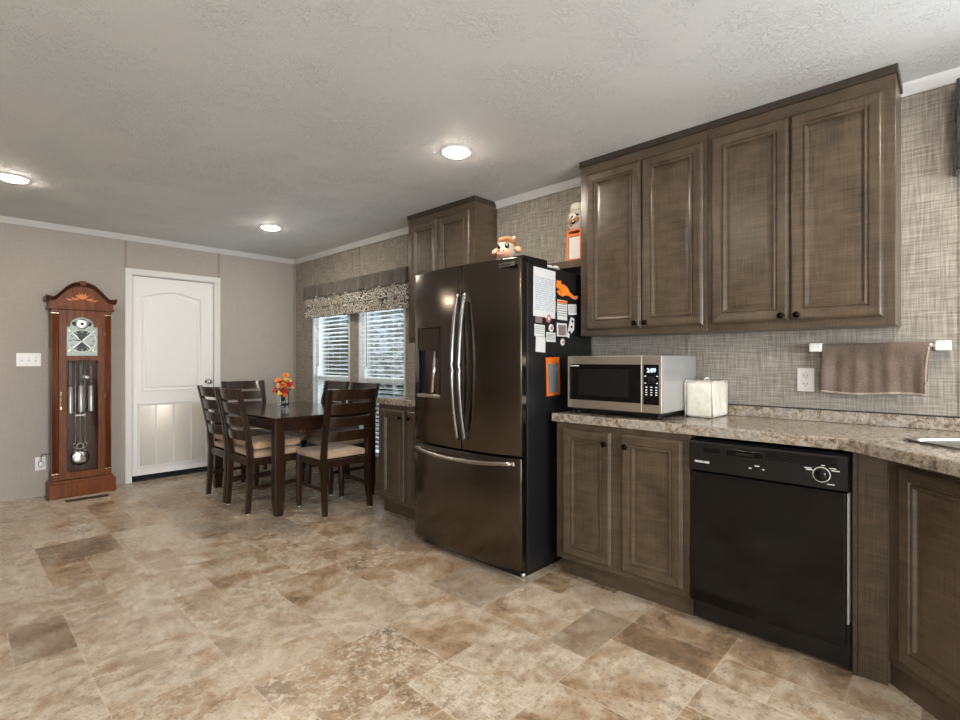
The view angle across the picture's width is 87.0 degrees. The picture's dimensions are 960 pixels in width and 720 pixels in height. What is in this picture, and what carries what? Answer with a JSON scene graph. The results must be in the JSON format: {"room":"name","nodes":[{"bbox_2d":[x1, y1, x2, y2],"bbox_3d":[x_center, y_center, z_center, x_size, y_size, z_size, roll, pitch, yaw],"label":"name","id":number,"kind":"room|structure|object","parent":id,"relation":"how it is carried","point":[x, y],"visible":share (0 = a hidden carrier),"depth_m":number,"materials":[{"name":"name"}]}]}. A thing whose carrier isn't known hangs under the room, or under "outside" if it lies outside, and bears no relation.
{"room":"kitchen","nodes":[
{"label":"kitchen","id":0,"kind":"room"},
{"bbox_2d":[0,222,295,501],"bbox_3d":[-4.561,-0.005,3.910,0.160,2.430,6.500,0,0,44],"label":"wall","id":1,"kind":"structure","parent":0,"point":[256,295],"depth_m":4.81,"materials":[{"name":"paint"}]},
{"bbox_2d":[16,353,40,365],"bbox_3d":[-3.949,-0.003,4.428,0.014,0.116,0.162,0,0,44],"label":"light switch","id":2,"kind":"object","parent":1,"relation":"attached to","point":[22,359],"visible":1,"depth_m":4.43,"materials":[{"name":"white plastic"}]},
{"bbox_2d":[35,456,45,470],"bbox_3d":[-3.897,0.918,4.486,0.009,0.116,0.072,0,0,44],"label":"wall outlet","id":3,"kind":"object","parent":1,"relation":"attached to","point":[37,459],"visible":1,"depth_m":4.48,"materials":[{"name":"white plastic"}]},
{"bbox_2d":[38,454,47,465],"bbox_3d":[-3.857,0.885,4.504,0.029,0.106,0.112,0,0,44],"label":"plug","id":4,"kind":"object","parent":3,"relation":"attached to","point":[41,463],"visible":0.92,"depth_m":4.47,"materials":[{"name":"white plastic"}]},
{"bbox_2d":[124,240,126,267],"bbox_3d":[-3.465,-1.038,4.945,0.005,0.273,0.020,0,0,44],"label":"trim","id":5,"kind":"structure","parent":1,"relation":"attached to","point":[125,241],"depth_m":4.94,"materials":[{"name":"beige wood"}]},
{"bbox_2d":[0,216,293,263],"bbox_3d":[-4.444,-1.195,3.889,0.040,0.050,6.310,0,0,44],"label":"trim","id":6,"kind":"structure","parent":1,"relation":"attached to","point":[4,219],"depth_m":4.98,"materials":[{"name":"paint"}]},
{"bbox_2d":[125,268,220,483],"bbox_3d":[-3.194,0.154,5.286,0.165,2.112,0.877,0,0,44],"label":"door","id":7,"kind":"structure","parent":1,"relation":"in","point":[172,320],"depth_m":5.23,"materials":[{"name":"white paint"}]},
{"bbox_2d":[132,468,206,481],"bbox_3d":[-3.222,1.204,5.311,0.090,0.012,0.755,0,0,44],"label":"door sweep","id":8,"kind":"structure","parent":7,"relation":"attached to","point":[199,470],"depth_m":5.26,"materials":[{"name":"black rubber"}]},
{"bbox_2d":[140,403,204,465],"bbox_3d":[-3.190,0.763,5.274,0.008,0.600,0.605,0,0,44],"label":"panel","id":9,"kind":"object","parent":7,"relation":"attached to","point":[170,433],"depth_m":5.26,"materials":[{"name":"wood"}]},
{"bbox_2d":[218,254,219,277],"bbox_3d":[-2.872,-1.038,5.568,0.005,0.273,0.020,0,0,44],"label":"trim","id":10,"kind":"structure","parent":1,"relation":"attached to","point":[218,254],"depth_m":5.57,"materials":[{"name":"grey wood"}]},
{"bbox_2d":[293,264,294,401],"bbox_3d":[-2.276,0.018,6.195,0.005,2.385,0.020,0,0,44],"label":"trim","id":11,"kind":"structure","parent":1,"relation":"attached to","point":[293,264],"depth_m":6.20,"materials":[{"name":"grey wood"}]},
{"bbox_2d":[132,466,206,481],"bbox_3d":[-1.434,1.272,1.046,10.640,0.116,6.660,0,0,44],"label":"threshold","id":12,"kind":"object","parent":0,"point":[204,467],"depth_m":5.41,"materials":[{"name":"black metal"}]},
{"bbox_2d":[0,460,937,719],"bbox_3d":[-1.015,1.210,0.703,9.440,0.001,6.460,0,0,44],"label":"floor","id":13,"kind":"structure","parent":0,"point":[160,598],"depth_m":2.22,"materials":[{"name":"tile"}]},
{"bbox_2d":[43,281,116,499],"bbox_3d":[-3.623,0.253,4.594,0.228,1.914,0.504,0,0,44],"label":"grandfather clock","id":14,"kind":"object","parent":13,"relation":"on","point":[79,315],"visible":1,"depth_m":4.58,"materials":[{"name":"brown wood"}]},
{"bbox_2d":[65,494,108,502],"bbox_3d":[-3.431,1.208,4.422,0.083,0.005,0.300,0,0,44],"label":"floor vent","id":15,"kind":"object","parent":13,"relation":"in","point":[103,495],"visible":1,"depth_m":4.42,"materials":[{"name":"brown metal"}]},
{"bbox_2d":[197,385,270,503],"bbox_3d":[-2.178,0.718,4.538,0.440,0.985,0.569,0,0,44],"label":"dining chair","id":16,"kind":"object","parent":13,"relation":"on","point":[220,448],"visible":0.53,"depth_m":4.41,"materials":[{"name":"brown wood"}]},
{"bbox_2d":[215,429,270,442],"bbox_3d":[-2.127,0.676,4.592,0.412,0.079,0.407,0,0,44],"label":"seat cushion","id":17,"kind":"object","parent":16,"relation":"on","point":[254,432],"visible":0.28,"depth_m":4.54,"materials":[{"name":"beige fabric"}]},
{"bbox_2d":[221,380,270,482],"bbox_3d":[-2.380,0.718,5.300,0.569,0.985,0.440,0,0,44],"label":"dining chair","id":18,"kind":"object","parent":13,"relation":"on","point":[260,384],"visible":0.23,"depth_m":5.50,"materials":[{"name":"brown wood"}]},
{"bbox_2d":[216,387,301,514],"bbox_3d":[-1.849,0.718,4.232,0.440,0.985,0.569,0,0,44],"label":"dining chair","id":19,"kind":"object","parent":13,"relation":"on","point":[246,455],"visible":0.77,"depth_m":4.05,"materials":[{"name":"brown wood"}]},
{"bbox_2d":[235,433,300,449],"bbox_3d":[-1.798,0.677,4.286,0.412,0.077,0.407,0,0,44],"label":"seat cushion","id":20,"kind":"object","parent":19,"relation":"on","point":[262,441],"visible":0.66,"depth_m":4.19,"materials":[{"name":"beige fabric"}]},
{"bbox_2d":[212,401,376,516],"bbox_3d":[-1.744,0.829,4.681,1.370,0.762,0.930,0,0,44],"label":"dining table","id":21,"kind":"object","parent":13,"relation":"on","point":[300,415],"visible":0.56,"depth_m":4.11,"materials":[{"name":"brown wood"}]},
{"bbox_2d":[277,395,288,409],"bbox_3d":[-1.780,0.384,4.571,0.077,0.127,0.077,0,0,44],"label":"glass vase","id":22,"kind":"object","parent":21,"relation":"on","point":[280,404],"visible":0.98,"depth_m":4.57,"materials":[{"name":"glass"}]},
{"bbox_2d":[272,373,294,400],"bbox_3d":[-1.776,0.245,4.570,0.184,0.256,0.134,0,0,2],"label":"flower bouquet","id":23,"kind":"object","parent":22,"relation":"in","point":[284,392],"visible":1,"depth_m":4.55,"materials":[{"name":"orange plant"}]},
{"bbox_2d":[285,381,349,481],"bbox_3d":[-1.692,0.718,5.215,0.440,0.985,0.569,0,0,44],"label":"dining chair","id":24,"kind":"object","parent":13,"relation":"on","point":[340,385],"visible":0.29,"depth_m":5.24,"materials":[{"name":"brown wood"}]},
{"bbox_2d":[289,427,322,432],"bbox_3d":[-1.743,0.676,5.161,0.412,0.079,0.407,0,0,44],"label":"seat cushion","id":25,"kind":"object","parent":24,"relation":"on","point":[299,430],"visible":0.18,"depth_m":4.93,"materials":[{"name":"beige fabric"}]},
{"bbox_2d":[296,387,377,517],"bbox_3d":[-1.177,0.718,4.156,0.569,0.985,0.440,0,0,44],"label":"dining chair","id":26,"kind":"object","parent":13,"relation":"on","point":[317,456],"visible":1,"depth_m":4.04,"materials":[{"name":"brown wood"}]},
{"bbox_2d":[306,382,379,494],"bbox_3d":[-1.308,0.718,4.850,0.440,0.985,0.569,0,0,44],"label":"dining chair","id":27,"kind":"object","parent":13,"relation":"on","point":[310,441],"visible":0.3,"depth_m":4.75,"materials":[{"name":"brown wood"}]},
{"bbox_2d":[308,427,358,437],"bbox_3d":[-1.359,0.676,4.796,0.412,0.079,0.407,0,0,44],"label":"seat cushion","id":28,"kind":"object","parent":27,"relation":"on","point":[312,432],"visible":0.44,"depth_m":4.71,"materials":[{"name":"beige fabric"}]},
{"bbox_2d":[379,403,418,519],"bbox_3d":[-0.388,0.778,4.005,0.682,0.864,0.608,0,0,44],"label":"base cabinet","id":29,"kind":"object","parent":13,"relation":"on","point":[397,439],"visible":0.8,"depth_m":3.88,"materials":[{"name":"brown wood"}]},
{"bbox_2d":[376,395,414,406],"bbox_3d":[-0.382,0.323,4.020,0.695,0.045,0.579,0,0,44],"label":"countertop","id":30,"kind":"structure","parent":29,"relation":"on","point":[409,400],"depth_m":3.92,"materials":[{"name":"stone"}]},
{"bbox_2d":[414,255,590,578],"bbox_3d":[0.102,0.313,3.311,0.920,1.794,0.860,0,0,44],"label":"refrigerator","id":31,"kind":"object","parent":13,"relation":"on","point":[486,432],"visible":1,"depth_m":2.95,"materials":[{"name":"black metal"}]},
{"bbox_2d":[492,236,521,259],"bbox_3d":[0.188,-0.659,3.213,0.210,0.228,0.338,0,0,22],"label":"cow","id":32,"kind":"object","parent":31,"relation":"on","point":[507,246],"visible":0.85,"depth_m":3.11},
{"bbox_2d":[535,316,541,322],"bbox_3d":[0.336,-0.239,2.892,0.003,0.054,0.065,0,0,44],"label":"print","id":33,"kind":"object","parent":31,"relation":"attached to","point":[538,319],"visible":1,"depth_m":2.89},
{"bbox_2d":[534,324,544,336],"bbox_3d":[0.342,-0.169,2.897,0.004,0.071,0.101,0,0,44],"label":"card","id":34,"kind":"object","parent":31,"relation":"attached to","point":[539,330],"visible":1,"depth_m":2.90,"materials":[{"name":"white paper"}]},
{"bbox_2d":[536,336,545,352],"bbox_3d":[0.348,-0.089,2.905,0.003,0.093,0.096,0,0,44],"label":"paper slip","id":35,"kind":"object","parent":31,"relation":"attached to","point":[540,341],"visible":1,"depth_m":2.90,"materials":[{"name":"white paper"}]},
{"bbox_2d":[533,266,554,318],"bbox_3d":[0.375,-0.388,2.931,0.005,0.286,0.219,0,0,44],"label":"sheet","id":36,"kind":"object","parent":31,"relation":"attached to","point":[543,279],"visible":1,"depth_m":2.92,"materials":[{"name":"white paper"}]},
{"bbox_2d":[535,276,553,311],"bbox_3d":[0.375,-0.380,2.931,0.003,0.196,0.183,0,0,44],"label":"print","id":37,"kind":"object","parent":36,"relation":"attached to","point":[544,285],"depth_m":2.93},
{"bbox_2d":[546,315,550,322],"bbox_3d":[0.402,-0.242,2.957,0.010,0.046,0.050,0,0,44],"label":"magnet","id":38,"kind":"object","parent":31,"relation":"attached to","point":[548,318],"visible":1,"depth_m":2.95,"materials":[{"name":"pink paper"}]},
{"bbox_2d":[546,332,555,341],"bbox_3d":[0.419,-0.135,2.978,0.004,0.057,0.093,0,0,44],"label":"note card","id":39,"kind":"object","parent":31,"relation":"attached to","point":[550,337],"visible":1,"depth_m":2.97,"materials":[{"name":"white paper"}]},
{"bbox_2d":[549,324,553,331],"bbox_3d":[0.421,-0.188,2.977,0.010,0.047,0.046,0,0,44],"label":"magnet","id":40,"kind":"object","parent":31,"relation":"attached to","point":[551,327],"visible":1,"depth_m":2.97,"materials":[{"name":"plastic"}]},
{"bbox_2d":[546,357,559,395],"bbox_3d":[0.434,0.097,2.993,0.005,0.231,0.144,0,0,44],"label":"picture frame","id":41,"kind":"object","parent":31,"relation":"attached to","point":[552,363],"visible":1,"depth_m":2.99,"materials":[{"name":"orange plastic"}]},
{"bbox_2d":[547,265,558,269],"bbox_3d":[0.426,-0.562,3.059,0.066,0.020,0.189,0,0,44],"label":"folded napkin","id":42,"kind":"object","parent":31,"relation":"on","point":[548,266],"visible":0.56,"depth_m":3.06,"materials":[{"name":"white paper"}]},
{"bbox_2d":[557,299,566,320],"bbox_3d":[0.499,-0.302,3.062,0.005,0.122,0.105,0,0,44],"label":"list","id":43,"kind":"object","parent":31,"relation":"attached to","point":[561,304],"visible":1,"depth_m":3.06,"materials":[{"name":"white paper"}]},
{"bbox_2d":[558,303,566,316],"bbox_3d":[0.499,-0.303,3.061,0.003,0.075,0.087,0,0,44],"label":"print","id":44,"kind":"object","parent":43,"relation":"attached to","point":[562,307],"depth_m":3.06},
{"bbox_2d":[557,323,566,336],"bbox_3d":[0.496,-0.182,3.059,0.005,0.080,0.104,0,0,44],"label":"card","id":45,"kind":"object","parent":31,"relation":"attached to","point":[561,327],"visible":1,"depth_m":3.06,"materials":[{"name":"white paper"}]},
{"bbox_2d":[556,280,577,299],"bbox_3d":[0.531,-0.426,3.083,0.023,0.101,0.225,0,0,44],"label":"magnet","id":46,"kind":"object","parent":31,"relation":"attached to","point":[564,290],"visible":1,"depth_m":3.04,"materials":[{"name":"orange plastic"}]},
{"bbox_2d":[567,317,573,337],"bbox_3d":[0.559,-0.200,3.125,0.005,0.130,0.080,0,0,44],"label":"magnet","id":47,"kind":"object","parent":31,"relation":"attached to","point":[571,323],"visible":1,"depth_m":3.13,"materials":[{"name":"white plastic"}]},
{"bbox_2d":[568,304,576,314],"bbox_3d":[0.575,-0.312,3.142,0.004,0.071,0.097,0,0,44],"label":"note card","id":48,"kind":"object","parent":31,"relation":"attached to","point":[572,310],"visible":1,"depth_m":3.14,"materials":[{"name":"white paper"}]},
{"bbox_2d":[557,421,700,615],"bbox_3d":[0.882,0.778,2.797,0.747,0.864,0.608,0,0,44],"label":"base cabinet","id":49,"kind":"object","parent":13,"relation":"on","point":[624,494],"visible":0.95,"depth_m":2.56,"materials":[{"name":"brown wood"}]},
{"bbox_2d":[552,404,959,476],"bbox_3d":[1.335,0.291,2.000,2.542,0.107,1.139,0,0,44],"label":"countertop","id":50,"kind":"structure","parent":49,"relation":"on","point":[881,435],"depth_m":2.22,"materials":[{"name":"laminate"}]},
{"bbox_2d":[568,356,695,419],"bbox_3d":[0.846,0.139,2.831,0.547,0.322,0.451,0,0,44],"label":"microwave oven","id":51,"kind":"object","parent":50,"relation":"on","point":[639,385],"visible":0.97,"depth_m":2.63,"materials":[{"name":"grey paint"}]},
{"bbox_2d":[685,377,727,417],"bbox_3d":[1.209,0.195,2.700,0.150,0.208,0.224,0,0,44],"label":"tissue box cover","id":52,"kind":"object","parent":50,"relation":"on","point":[704,398],"visible":1,"depth_m":2.63,"materials":[{"name":"ceramic"}]},
{"bbox_2d":[904,437,959,450],"bbox_3d":[1.818,0.380,1.606,0.490,0.177,0.620,0,0,-1],"label":"sink","id":53,"kind":"object","parent":50,"relation":"in","point":[952,443],"visible":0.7,"depth_m":1.88,"materials":[{"name":"silver metal"}]},
{"bbox_2d":[689,436,852,667],"bbox_3d":[1.354,0.778,2.304,0.597,0.827,0.575,0,0,44],"label":"dishwasher","id":54,"kind":"object","parent":13,"relation":"on","point":[772,523],"visible":1,"depth_m":2.09,"materials":[{"name":"black plastic"}]},
{"bbox_2d":[853,452,889,685],"bbox_3d":[1.524,0.778,1.965,0.106,0.864,0.152,0,0,44],"label":"filler panel","id":55,"kind":"object","parent":13,"relation":"on","point":[870,473],"visible":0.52,"depth_m":1.92,"materials":[{"name":"brown wood"}]},
{"bbox_2d":[889,460,959,719],"bbox_3d":[1.562,0.778,1.455,0.293,0.864,0.852,0,0,-18],"label":"base cabinet","id":56,"kind":"object","parent":13,"relation":"on","point":[924,504],"visible":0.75,"depth_m":1.71,"materials":[{"name":"brown wood"}]},
{"bbox_2d":[0,0,959,259],"bbox_3d":[-1.071,-1.270,0.702,9.640,0.100,6.660,0,0,44],"label":"ceiling","id":57,"kind":"structure","parent":0,"point":[208,123],"depth_m":2.30,"materials":[{"name":"white paint"}]},
{"bbox_2d":[0,173,30,182],"bbox_3d":[-3.126,-1.210,3.388,0.184,0.020,0.184,0,0,44],"label":"recessed light","id":58,"kind":"object","parent":57,"relation":"in","point":[8,177],"visible":1,"depth_m":3.36,"materials":[{"name":"white plastic"}]},
{"bbox_2d":[260,224,280,229],"bbox_3d":[-1.920,-1.210,4.641,0.184,0.020,0.184,0,0,44],"label":"recessed light","id":59,"kind":"object","parent":57,"relation":"in","point":[264,226],"visible":1,"depth_m":4.60,"materials":[{"name":"white plastic"}]},
{"bbox_2d":[262,226,278,229],"bbox_3d":[-1.920,-1.209,4.641,0.147,0.016,0.147,0,0,44],"label":"diffuser","id":60,"kind":"object","parent":59,"relation":"attached to","point":[264,227],"depth_m":4.61,"materials":[{"name":"white"}]},
{"bbox_2d":[441,145,471,158],"bbox_3d":[-0.138,-1.210,2.960,0.184,0.020,0.184,0,0,44],"label":"recessed light","id":61,"kind":"object","parent":57,"relation":"in","point":[451,151],"visible":1,"depth_m":2.93,"materials":[{"name":"white plastic"}]},
{"bbox_2d":[444,147,468,158],"bbox_3d":[-0.138,-1.209,2.960,0.147,0.016,0.147,0,0,44],"label":"diffuser","id":62,"kind":"object","parent":61,"relation":"attached to","point":[450,152],"depth_m":2.93,"materials":[{"name":"white"}]},
{"bbox_2d":[296,83,958,481],"bbox_3d":[1.168,-0.005,3.057,9.640,2.430,0.160,0,0,44],"label":"wall","id":63,"kind":"structure","parent":0,"point":[758,368],"depth_m":2.51,"materials":[{"name":"fabric"}]},
{"bbox_2d":[312,260,312,401],"bbox_3d":[-1.960,0.018,5.920,0.020,2.385,0.005,0,0,44],"label":"trim","id":64,"kind":"structure","parent":63,"relation":"attached to","point":[312,260],"depth_m":5.91,"materials":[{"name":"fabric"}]},
{"bbox_2d":[313,314,349,402],"bbox_3d":[-1.633,0.135,5.676,0.786,1.686,0.106,0,0,44],"label":"window","id":65,"kind":"structure","parent":63,"relation":"in","point":[338,365],"depth_m":5.76,"materials":[{"name":"white paint"}]},
{"bbox_2d":[313,315,347,402],"bbox_3d":[-1.670,0.132,5.637,0.712,1.608,0.066,0,0,44],"label":"window blind","id":66,"kind":"object","parent":65,"relation":"attached to","point":[328,321],"visible":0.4,"depth_m":5.62,"materials":[{"name":"white plastic"}]},
{"bbox_2d":[303,266,408,319],"bbox_3d":[-1.328,-0.655,5.232,1.909,0.373,0.128,0,0,44],"label":"window valance","id":67,"kind":"object","parent":63,"relation":"attached to","point":[387,289],"visible":0.94,"depth_m":5.06,"materials":[{"name":"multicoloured fabric"}]},
{"bbox_2d":[359,308,405,458],"bbox_3d":[-0.941,0.135,5.018,0.776,1.686,0.106,0,0,44],"label":"window","id":68,"kind":"structure","parent":63,"relation":"in","point":[402,380],"depth_m":5.07,"materials":[{"name":"white paint"}]},
{"bbox_2d":[359,308,403,454],"bbox_3d":[-0.978,0.132,4.978,0.702,1.608,0.066,0,0,44],"label":"window blind","id":69,"kind":"object","parent":68,"relation":"attached to","point":[393,310],"visible":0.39,"depth_m":4.96,"materials":[{"name":"white plastic"}]},
{"bbox_2d":[406,234,407,395],"bbox_3d":[-0.678,0.018,4.700,0.018,2.385,0.005,0,0,44],"label":"trim","id":70,"kind":"structure","parent":63,"relation":"attached to","point":[406,234],"depth_m":4.69,"materials":[{"name":"fabric"}]},
{"bbox_2d":[407,195,496,342],"bbox_3d":[-0.254,-0.682,4.091,0.799,1.074,0.298,0,0,44],"label":"upper cabinet","id":71,"kind":"object","parent":63,"relation":"attached to","point":[463,231],"visible":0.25,"depth_m":3.93,"materials":[{"name":"brown wood"}]},
{"bbox_2d":[513,204,514,255],"bbox_3d":[0.257,-0.907,3.811,0.020,0.535,0.005,0,0,44],"label":"trim","id":72,"kind":"structure","parent":63,"relation":"attached to","point":[514,204],"depth_m":3.81,"materials":[{"name":"fabric"}]},
{"bbox_2d":[547,259,580,273],"bbox_3d":[0.378,-0.603,3.525,0.909,0.046,0.249,0,0,44],"label":"wall shelf","id":73,"kind":"object","parent":63,"relation":"attached to","point":[572,266],"visible":0.2,"depth_m":3.21,"materials":[{"name":"brown wood"}]},
{"bbox_2d":[566,228,580,260],"bbox_3d":[0.636,-0.728,3.259,0.114,0.203,0.114,0,0,44],"label":"wooden lantern","id":74,"kind":"object","parent":73,"relation":"on","point":[573,240],"visible":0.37,"depth_m":3.23,"materials":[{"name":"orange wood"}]},
{"bbox_2d":[567,202,580,229],"bbox_3d":[0.636,-0.919,3.259,0.144,0.178,0.146,0,0,44],"label":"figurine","id":75,"kind":"object","parent":74,"relation":"on","point":[574,218],"visible":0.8,"depth_m":3.21,"materials":[{"name":"white ceramic"}]},
{"bbox_2d":[294,67,959,263],"bbox_3d":[1.099,-1.195,2.984,9.320,0.050,0.040,0,0,44],"label":"trim","id":76,"kind":"structure","parent":63,"relation":"attached to","point":[948,77],"depth_m":3.57,"materials":[{"name":"paint"}]},
{"bbox_2d":[579,123,717,336],"bbox_3d":[0.962,-0.683,2.936,0.763,1.072,0.298,0,0,44],"label":"upper cabinet","id":77,"kind":"object","parent":63,"relation":"attached to","point":[644,206],"visible":0.94,"depth_m":2.81,"materials":[{"name":"brown wood"}]},
{"bbox_2d":[687,334,689,355],"bbox_3d":[1.199,0.045,2.915,0.016,0.390,0.005,0,0,44],"label":"trim","id":78,"kind":"structure","parent":63,"relation":"attached to","point":[688,335],"depth_m":2.91,"materials":[{"name":"fabric"}]},
{"bbox_2d":[707,63,902,332],"bbox_3d":[1.513,-0.683,2.411,0.756,1.072,0.298,0,0,44],"label":"upper cabinet","id":79,"kind":"object","parent":63,"relation":"attached to","point":[804,189],"visible":1,"depth_m":2.28,"materials":[{"name":"brown wood"}]},
{"bbox_2d":[797,368,813,391],"bbox_3d":[1.617,0.098,2.513,0.072,0.116,0.009,0,0,44],"label":"wall outlet","id":80,"kind":"object","parent":63,"relation":"attached to","point":[805,376],"visible":1,"depth_m":2.51,"materials":[{"name":"white plastic"}]},
{"bbox_2d":[801,373,809,378],"bbox_3d":[1.616,0.077,2.511,0.034,0.029,0.006,0,0,44],"label":"socket","id":81,"kind":"object","parent":80,"relation":"attached to","point":[803,375],"depth_m":2.51,"materials":[{"name":"white plastic"}]},
{"bbox_2d":[801,381,809,386],"bbox_3d":[1.616,0.118,2.511,0.034,0.029,0.006,0,0,44],"label":"socket","id":82,"kind":"object","parent":80,"relation":"attached to","point":[803,383],"depth_m":2.51,"materials":[{"name":"white plastic"}]},
{"bbox_2d":[728,404,959,430],"bbox_3d":[1.719,0.269,2.404,2.542,0.062,0.025,0,0,44],"label":"backsplash","id":83,"kind":"structure","parent":63,"relation":"attached to","point":[919,421],"depth_m":2.37,"materials":[{"name":"stone"}]},
{"bbox_2d":[809,340,951,351],"bbox_3d":[1.797,-0.061,2.298,0.505,0.042,0.072,0,0,44],"label":"towel bar","id":84,"kind":"object","parent":63,"relation":"attached to","point":[942,345],"visible":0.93,"depth_m":2.13,"materials":[{"name":"white plastic"}]},
{"bbox_2d":[820,342,929,396],"bbox_3d":[1.773,0.042,2.289,0.394,0.240,0.053,0,0,44],"label":"hand towel","id":85,"kind":"object","parent":84,"relation":"hanging from","point":[892,368],"visible":0.99,"depth_m":2.28,"materials":[{"name":"beige fabric"}]},
{"bbox_2d":[955,78,959,176],"bbox_3d":[2.320,-0.961,1.762,0.971,0.373,0.127,0,0,44],"label":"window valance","id":86,"kind":"object","parent":63,"relation":"attached to","point":[957,99],"visible":1,"depth_m":2.07,"materials":[{"name":"black fabric"}]},
{"bbox_2d":[959,169,959,416],"bbox_3d":[2.025,-0.468,2.129,0.016,1.415,0.005,0,0,44],"label":"trim","id":87,"kind":"structure","parent":63,"relation":"attached to","point":[959,169],"depth_m":2.13,"materials":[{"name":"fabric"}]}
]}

